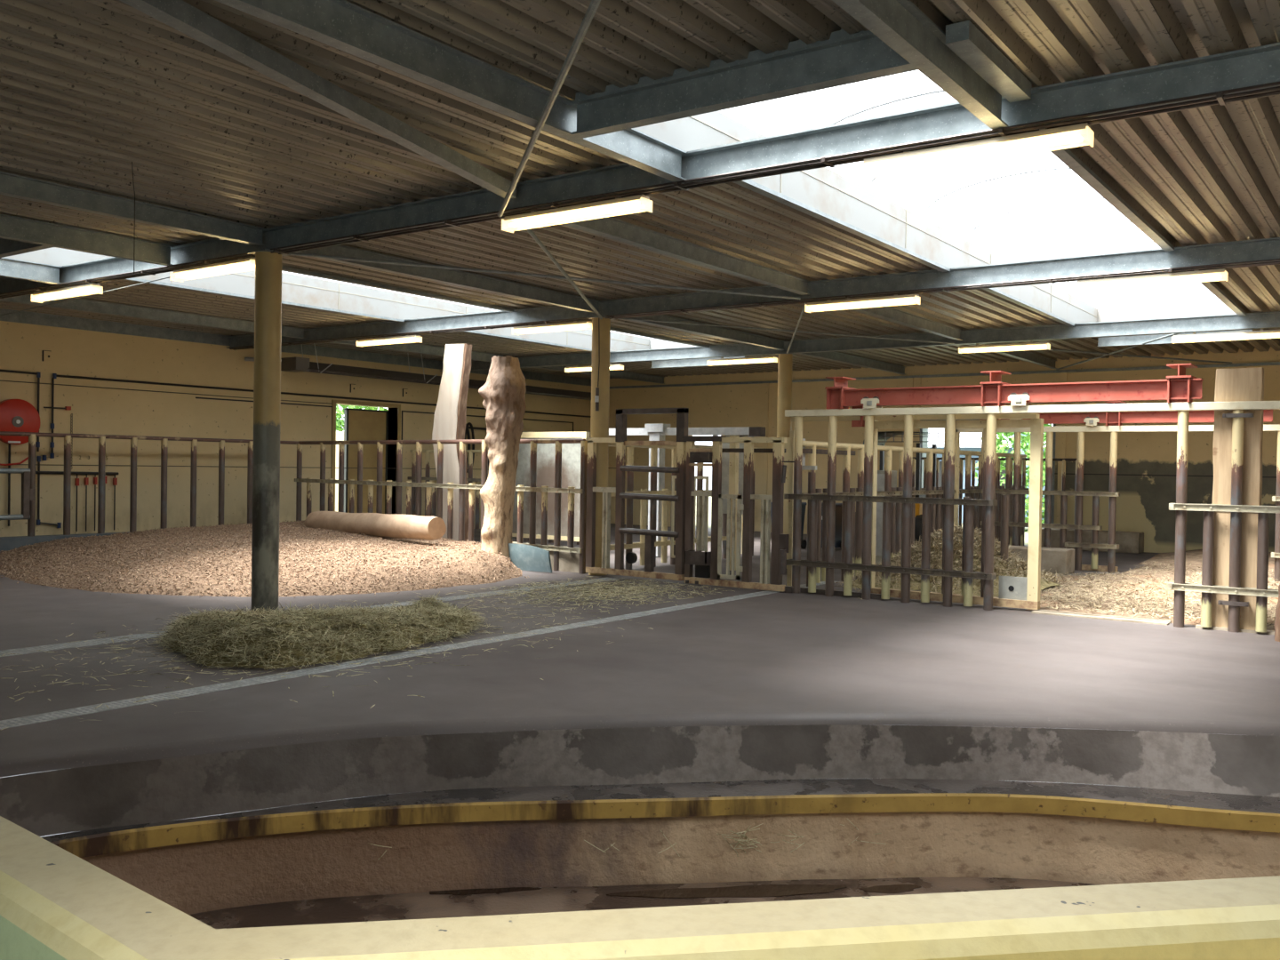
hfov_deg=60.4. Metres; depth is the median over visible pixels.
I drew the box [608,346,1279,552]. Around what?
wall
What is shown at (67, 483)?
steel railing
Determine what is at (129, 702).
floor line
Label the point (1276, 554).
barrier
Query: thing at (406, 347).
ceiling beam
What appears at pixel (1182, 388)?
beam
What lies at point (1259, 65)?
roof beam
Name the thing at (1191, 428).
rail
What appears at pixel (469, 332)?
beam
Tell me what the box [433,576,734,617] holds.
hay
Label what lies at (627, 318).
rod
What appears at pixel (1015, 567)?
pile
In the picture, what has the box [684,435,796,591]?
gate
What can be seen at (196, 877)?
wall
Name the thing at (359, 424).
door
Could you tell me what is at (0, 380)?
cable
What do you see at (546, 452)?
panel
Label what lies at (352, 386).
wall plate
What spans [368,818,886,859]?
hay wisp
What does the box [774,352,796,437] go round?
support column
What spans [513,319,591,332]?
lamp
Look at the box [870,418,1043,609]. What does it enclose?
gate
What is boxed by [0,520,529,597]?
mound
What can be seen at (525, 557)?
steel plate
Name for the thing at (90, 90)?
ceiling
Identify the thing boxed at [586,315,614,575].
support column
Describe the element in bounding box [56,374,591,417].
pipe
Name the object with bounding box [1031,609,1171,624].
track
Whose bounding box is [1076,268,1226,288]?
lamp
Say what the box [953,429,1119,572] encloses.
barrier
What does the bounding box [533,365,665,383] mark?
ceiling beam
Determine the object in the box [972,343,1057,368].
roof purlin
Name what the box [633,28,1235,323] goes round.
window
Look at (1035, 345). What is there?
lamp
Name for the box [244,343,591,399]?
heater
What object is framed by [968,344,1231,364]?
rod
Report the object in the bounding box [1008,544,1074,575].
concrete block
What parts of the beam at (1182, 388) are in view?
hanger post, stop plate, hanger post, hanger post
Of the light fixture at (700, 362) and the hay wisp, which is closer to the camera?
the hay wisp
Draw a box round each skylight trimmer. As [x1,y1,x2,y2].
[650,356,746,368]
[1097,329,1252,347]
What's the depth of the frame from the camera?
19.02 m
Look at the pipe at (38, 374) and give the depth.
20.21 m
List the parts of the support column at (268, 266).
cap plate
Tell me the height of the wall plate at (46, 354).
0.205 m
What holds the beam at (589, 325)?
attached to the ceiling
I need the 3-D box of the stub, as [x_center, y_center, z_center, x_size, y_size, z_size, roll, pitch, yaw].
[2.231,-2.636,6.975,0.140,0.110,1.250,1,1,36]
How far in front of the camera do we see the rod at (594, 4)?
6.91 m
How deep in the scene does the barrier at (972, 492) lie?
18.75 m
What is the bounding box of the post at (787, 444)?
[783,437,789,568]
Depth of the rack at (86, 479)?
20.93 m
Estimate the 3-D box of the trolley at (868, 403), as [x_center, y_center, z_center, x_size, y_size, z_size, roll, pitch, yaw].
[3.142,-1.035,14.828,0.260,0.176,0.233,1,1,36]
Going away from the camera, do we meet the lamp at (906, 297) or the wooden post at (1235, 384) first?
the wooden post at (1235, 384)
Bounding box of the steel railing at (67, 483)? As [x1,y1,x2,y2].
[0,431,298,536]
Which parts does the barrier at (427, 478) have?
post, post, short post, rail, rail, post, short post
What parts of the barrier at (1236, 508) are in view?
post, short post, rail, rail, post, short post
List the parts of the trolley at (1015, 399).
rating plate, plate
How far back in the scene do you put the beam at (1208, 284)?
15.90 m
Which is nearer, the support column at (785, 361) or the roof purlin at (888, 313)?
the roof purlin at (888, 313)
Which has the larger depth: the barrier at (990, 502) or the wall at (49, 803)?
the barrier at (990, 502)
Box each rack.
[35,456,118,531]
[464,422,529,472]
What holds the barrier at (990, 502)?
on the floor at (775, 659)
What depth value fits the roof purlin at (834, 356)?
25.60 m
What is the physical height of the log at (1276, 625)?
2.350 m
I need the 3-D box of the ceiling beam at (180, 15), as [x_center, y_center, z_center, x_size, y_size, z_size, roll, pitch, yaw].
[-2.290,-2.676,7.285,0.120,0.160,6.210,1,1,21]
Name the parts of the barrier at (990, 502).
post, short post, post, short post, post, short post, rail, rail, post, short post, post, short post, post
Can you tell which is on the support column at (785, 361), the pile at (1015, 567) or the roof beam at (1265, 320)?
the roof beam at (1265, 320)
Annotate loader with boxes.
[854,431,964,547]
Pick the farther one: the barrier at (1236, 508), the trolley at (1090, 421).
the trolley at (1090, 421)
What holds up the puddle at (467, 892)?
on the floor at (545, 900)
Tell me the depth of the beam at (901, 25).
6.47 m
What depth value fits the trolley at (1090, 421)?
19.61 m
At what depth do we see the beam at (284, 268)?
16.40 m
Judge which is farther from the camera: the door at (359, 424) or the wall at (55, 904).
the door at (359, 424)
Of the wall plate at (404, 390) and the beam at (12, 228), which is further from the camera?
the wall plate at (404, 390)
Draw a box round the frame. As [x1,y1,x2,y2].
[670,475,709,558]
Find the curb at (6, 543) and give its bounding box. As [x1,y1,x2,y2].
[0,531,129,552]
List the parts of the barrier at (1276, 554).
rail, rail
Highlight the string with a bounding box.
[131,161,135,273]
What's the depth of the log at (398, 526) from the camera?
19.32 m
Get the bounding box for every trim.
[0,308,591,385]
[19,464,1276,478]
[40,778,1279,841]
[50,792,1279,857]
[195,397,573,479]
[609,361,1279,388]
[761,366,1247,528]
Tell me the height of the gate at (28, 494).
1.554 m
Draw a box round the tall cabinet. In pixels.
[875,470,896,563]
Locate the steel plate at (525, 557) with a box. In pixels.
[508,543,551,572]
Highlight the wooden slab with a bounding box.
[432,344,471,541]
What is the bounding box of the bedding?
[1024,549,1279,630]
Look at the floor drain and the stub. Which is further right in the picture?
the stub
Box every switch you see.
[594,318,599,411]
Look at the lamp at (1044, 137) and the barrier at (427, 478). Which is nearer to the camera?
the lamp at (1044, 137)
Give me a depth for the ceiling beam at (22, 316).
22.88 m
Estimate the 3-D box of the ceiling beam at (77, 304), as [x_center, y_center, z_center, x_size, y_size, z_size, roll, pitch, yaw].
[-8.449,-2.906,19.392,0.110,0.190,6.055,1,1,36]
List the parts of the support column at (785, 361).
cap plate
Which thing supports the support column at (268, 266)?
on the floor at (775, 659)
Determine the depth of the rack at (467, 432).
29.20 m
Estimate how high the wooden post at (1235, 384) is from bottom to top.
2.960 m
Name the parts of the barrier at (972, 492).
post, short post, short post, post, short post, short post, post, post, short post, short post, post, short post, rail, rail, post, short post, short post, post, post, short post, short post, post, post, short post, post, short post, post, short post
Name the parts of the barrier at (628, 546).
post, short post, post, rail, short post, rail, post, rail, post, post, short post, post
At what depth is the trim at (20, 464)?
24.25 m
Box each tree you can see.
[336,404,387,431]
[478,355,526,557]
[975,424,1051,531]
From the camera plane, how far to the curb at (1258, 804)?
7.41 m
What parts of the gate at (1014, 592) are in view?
frame post, short post, post, rail, rail, short post, post, foot plate, frame post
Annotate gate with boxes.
[0,468,35,519]
[585,408,688,580]
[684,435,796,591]
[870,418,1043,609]
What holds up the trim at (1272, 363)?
attached to the wall at (1142, 505)
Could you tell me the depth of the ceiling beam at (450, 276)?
15.01 m
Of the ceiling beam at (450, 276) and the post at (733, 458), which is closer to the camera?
the ceiling beam at (450, 276)
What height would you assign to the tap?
0.070 m
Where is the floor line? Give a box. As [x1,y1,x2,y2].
[0,581,839,729]
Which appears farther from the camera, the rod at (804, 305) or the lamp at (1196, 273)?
the rod at (804, 305)
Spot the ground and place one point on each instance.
(709, 498)
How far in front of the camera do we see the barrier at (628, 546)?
19.16 m
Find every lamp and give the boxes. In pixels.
[32,282,100,299]
[172,256,255,278]
[357,335,420,344]
[504,194,649,227]
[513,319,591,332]
[565,362,623,370]
[708,354,776,363]
[806,292,919,310]
[863,122,1090,172]
[959,340,1049,351]
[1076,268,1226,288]
[1172,328,1279,341]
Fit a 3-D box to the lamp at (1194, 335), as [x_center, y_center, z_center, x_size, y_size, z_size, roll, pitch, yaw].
[9.613,-2.367,17.991,1.624,0.170,0.164,1,1,36]
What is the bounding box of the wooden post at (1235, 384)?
[1211,367,1264,630]
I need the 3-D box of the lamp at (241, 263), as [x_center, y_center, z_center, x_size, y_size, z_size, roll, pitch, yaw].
[-5.090,-2.537,13.162,1.624,0.170,0.164,1,1,36]
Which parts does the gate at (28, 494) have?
post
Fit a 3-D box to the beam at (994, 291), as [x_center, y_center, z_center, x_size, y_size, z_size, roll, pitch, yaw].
[5.836,-2.722,16.855,0.100,0.040,6.060,1,1,36]
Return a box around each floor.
[0,523,1279,777]
[188,877,1099,928]
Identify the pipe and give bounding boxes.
[0,369,61,527]
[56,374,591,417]
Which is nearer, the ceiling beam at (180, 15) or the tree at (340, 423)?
the ceiling beam at (180, 15)
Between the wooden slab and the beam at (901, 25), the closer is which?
the beam at (901, 25)
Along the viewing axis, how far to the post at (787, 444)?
19.23 m
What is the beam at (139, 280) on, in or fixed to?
attached to the ceiling
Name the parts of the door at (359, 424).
edge frame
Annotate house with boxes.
[928,428,1045,522]
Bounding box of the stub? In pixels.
[945,20,1031,103]
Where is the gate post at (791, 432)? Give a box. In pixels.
[786,430,794,586]
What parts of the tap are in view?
spout, handle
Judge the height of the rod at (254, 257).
0.046 m
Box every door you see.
[330,400,400,514]
[608,423,765,556]
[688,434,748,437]
[920,419,1055,523]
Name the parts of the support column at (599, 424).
cap plate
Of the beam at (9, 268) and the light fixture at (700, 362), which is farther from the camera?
the light fixture at (700, 362)
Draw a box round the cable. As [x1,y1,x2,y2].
[0,380,332,404]
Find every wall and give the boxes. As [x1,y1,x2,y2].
[0,320,591,536]
[0,724,1279,836]
[0,816,1279,959]
[80,811,1279,914]
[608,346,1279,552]
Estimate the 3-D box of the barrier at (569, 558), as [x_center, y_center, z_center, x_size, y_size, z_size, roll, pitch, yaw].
[-4.177,0.333,20.915,9.133,2.190,0.300,2,1,44]
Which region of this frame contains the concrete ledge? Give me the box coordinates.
[1040,528,1143,553]
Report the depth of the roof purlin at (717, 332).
20.49 m
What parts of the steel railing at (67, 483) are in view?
post, post, post, post, rail, post, post, post, post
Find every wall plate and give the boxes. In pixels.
[42,350,51,361]
[350,384,355,392]
[402,388,407,397]
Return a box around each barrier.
[294,438,587,574]
[408,449,579,544]
[608,442,763,569]
[779,413,997,610]
[801,438,1028,586]
[912,456,1076,549]
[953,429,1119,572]
[1167,409,1279,634]
[1271,430,1279,581]
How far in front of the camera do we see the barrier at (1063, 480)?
25.81 m
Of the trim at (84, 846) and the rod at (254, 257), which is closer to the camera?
the trim at (84, 846)
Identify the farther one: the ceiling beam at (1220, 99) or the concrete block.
the concrete block
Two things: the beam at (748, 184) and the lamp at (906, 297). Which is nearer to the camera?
the beam at (748, 184)
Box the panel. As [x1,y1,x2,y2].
[512,432,589,541]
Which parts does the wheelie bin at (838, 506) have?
lid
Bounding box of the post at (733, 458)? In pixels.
[728,435,739,570]
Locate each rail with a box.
[784,400,1279,421]
[955,424,1279,432]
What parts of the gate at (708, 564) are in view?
frame post, rail, frame post, sill, rail, frame post, rail, rail, frame post, latch chain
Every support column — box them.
[247,248,290,612]
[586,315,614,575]
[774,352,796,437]
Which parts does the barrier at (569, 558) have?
post, short post, post, short post, post, short post, post, short post, post, short post, post, short post, post, short post, rail, post, rail, short post, post, short post, post, short post, post, short post, rail, post, kick plate, short post, post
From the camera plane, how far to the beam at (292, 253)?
13.81 m
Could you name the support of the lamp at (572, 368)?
attached to the roof beam at (1265, 320)
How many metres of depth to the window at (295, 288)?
19.09 m
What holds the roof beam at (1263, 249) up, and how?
on the support column at (599, 424)
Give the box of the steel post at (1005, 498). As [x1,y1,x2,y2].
[1000,494,1009,563]
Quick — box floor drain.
[0,577,623,656]
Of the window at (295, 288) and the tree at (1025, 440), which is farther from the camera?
the tree at (1025, 440)
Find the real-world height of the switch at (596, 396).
1.480 m
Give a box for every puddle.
[429,887,541,895]
[606,884,847,898]
[858,884,921,893]
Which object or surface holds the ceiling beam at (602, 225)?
attached to the ceiling
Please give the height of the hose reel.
2.290 m
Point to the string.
(132, 162)
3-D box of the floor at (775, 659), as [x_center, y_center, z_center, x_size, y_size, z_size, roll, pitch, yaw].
[1.737,1.649,12.894,30.107,0.060,31.000,1,1,36]
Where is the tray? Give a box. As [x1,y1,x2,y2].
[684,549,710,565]
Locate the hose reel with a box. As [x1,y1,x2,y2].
[0,399,40,526]
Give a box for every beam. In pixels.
[0,42,1279,295]
[0,80,1279,299]
[0,171,264,246]
[0,213,173,265]
[0,257,61,284]
[0,294,305,338]
[120,0,516,198]
[121,277,404,322]
[215,0,686,182]
[226,237,1279,348]
[251,264,513,311]
[288,252,800,299]
[294,244,600,312]
[333,339,514,362]
[440,311,1279,371]
[463,330,591,351]
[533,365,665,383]
[553,214,810,295]
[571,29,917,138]
[583,324,709,347]
[733,179,950,271]
[825,363,1203,427]
[832,0,1007,129]
[982,288,1074,326]
[996,400,1272,425]
[1045,144,1174,251]
[1193,275,1246,316]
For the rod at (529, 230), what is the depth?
13.18 m
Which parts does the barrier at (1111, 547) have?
frame post, post, short post, post, rail, post, rail, short post, post, rail, short post, post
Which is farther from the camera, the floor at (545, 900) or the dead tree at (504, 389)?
the dead tree at (504, 389)
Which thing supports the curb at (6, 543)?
on the floor at (775, 659)
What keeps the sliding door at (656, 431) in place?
on the floor at (775, 659)
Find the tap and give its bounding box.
[43,406,71,410]
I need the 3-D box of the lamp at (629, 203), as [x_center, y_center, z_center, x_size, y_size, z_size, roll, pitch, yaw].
[-0.599,-2.427,9.955,1.624,0.170,0.164,1,1,36]
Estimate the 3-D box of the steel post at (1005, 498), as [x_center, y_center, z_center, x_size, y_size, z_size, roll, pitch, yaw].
[5.407,0.924,16.293,0.113,1.420,0.116,1,1,36]
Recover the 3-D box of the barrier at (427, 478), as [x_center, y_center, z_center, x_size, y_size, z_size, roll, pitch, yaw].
[-3.520,0.335,25.863,5.479,2.085,0.172,1,1,36]
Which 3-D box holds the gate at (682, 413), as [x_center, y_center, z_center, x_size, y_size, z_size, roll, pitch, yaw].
[-0.045,0.195,17.036,1.844,2.590,0.242,1,1,36]
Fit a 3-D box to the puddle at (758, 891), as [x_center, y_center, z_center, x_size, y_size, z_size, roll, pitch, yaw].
[0.571,2.651,7.067,1.580,0.006,0.198,1,1,-7]
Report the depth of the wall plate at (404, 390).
27.46 m
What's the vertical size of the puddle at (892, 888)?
0.006 m
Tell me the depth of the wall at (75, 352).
22.37 m
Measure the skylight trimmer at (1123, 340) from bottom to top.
0.305 m
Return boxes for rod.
[0,256,255,316]
[497,0,600,217]
[523,225,602,319]
[617,317,954,343]
[786,303,806,353]
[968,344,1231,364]
[1056,333,1179,370]
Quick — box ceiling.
[0,0,1279,378]
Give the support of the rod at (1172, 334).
attached to the roof beam at (1265, 320)
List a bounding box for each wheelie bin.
[770,502,807,548]
[821,502,842,549]
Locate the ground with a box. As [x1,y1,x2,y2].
[695,496,1028,544]
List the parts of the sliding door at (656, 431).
post, panel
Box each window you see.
[3,223,711,351]
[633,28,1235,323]
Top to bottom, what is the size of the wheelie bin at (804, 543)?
1.018 m
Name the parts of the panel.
rail, rail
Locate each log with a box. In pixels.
[304,511,446,540]
[1273,584,1279,641]
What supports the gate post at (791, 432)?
on the floor at (775, 659)
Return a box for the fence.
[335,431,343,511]
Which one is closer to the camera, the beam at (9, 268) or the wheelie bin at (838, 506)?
the beam at (9, 268)
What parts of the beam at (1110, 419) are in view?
hanger post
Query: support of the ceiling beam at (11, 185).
attached to the ceiling
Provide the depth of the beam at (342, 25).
6.94 m
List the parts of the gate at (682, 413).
frame post, rail, rail, frame post, portal post, sill, post, rail, frame post, portal post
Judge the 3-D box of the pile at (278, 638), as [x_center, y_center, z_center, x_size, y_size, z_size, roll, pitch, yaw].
[-3.160,1.365,10.535,5.928,0.453,9.825,1,1,21]
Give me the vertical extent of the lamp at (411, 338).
0.170 m
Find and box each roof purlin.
[628,314,785,350]
[799,351,905,374]
[840,302,962,340]
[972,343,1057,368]
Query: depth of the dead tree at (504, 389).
18.07 m
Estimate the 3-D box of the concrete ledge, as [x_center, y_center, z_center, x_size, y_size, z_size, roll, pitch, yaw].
[10.278,1.377,25.091,2.180,0.450,0.580,1,1,36]
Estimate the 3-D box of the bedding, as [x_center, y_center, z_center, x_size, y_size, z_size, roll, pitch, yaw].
[10.495,1.574,17.329,8.200,0.294,12.200,1,1,36]
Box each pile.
[0,591,677,730]
[819,524,1065,600]
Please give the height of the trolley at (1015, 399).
0.176 m
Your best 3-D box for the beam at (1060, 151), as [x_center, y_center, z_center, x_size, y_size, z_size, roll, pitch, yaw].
[4.366,-2.663,10.239,0.100,0.040,6.055,1,1,36]
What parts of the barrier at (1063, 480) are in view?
post, post, post, post, post, rail, post, post, post, post, post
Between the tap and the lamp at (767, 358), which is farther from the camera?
the lamp at (767, 358)
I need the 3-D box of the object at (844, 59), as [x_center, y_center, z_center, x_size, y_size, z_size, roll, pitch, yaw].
[0.583,-2.618,7.224,2.550,0.305,0.120,1,1,36]
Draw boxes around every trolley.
[860,396,882,409]
[1008,392,1031,407]
[1083,416,1099,426]
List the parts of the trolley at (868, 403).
rating plate, plate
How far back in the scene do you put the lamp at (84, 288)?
15.13 m

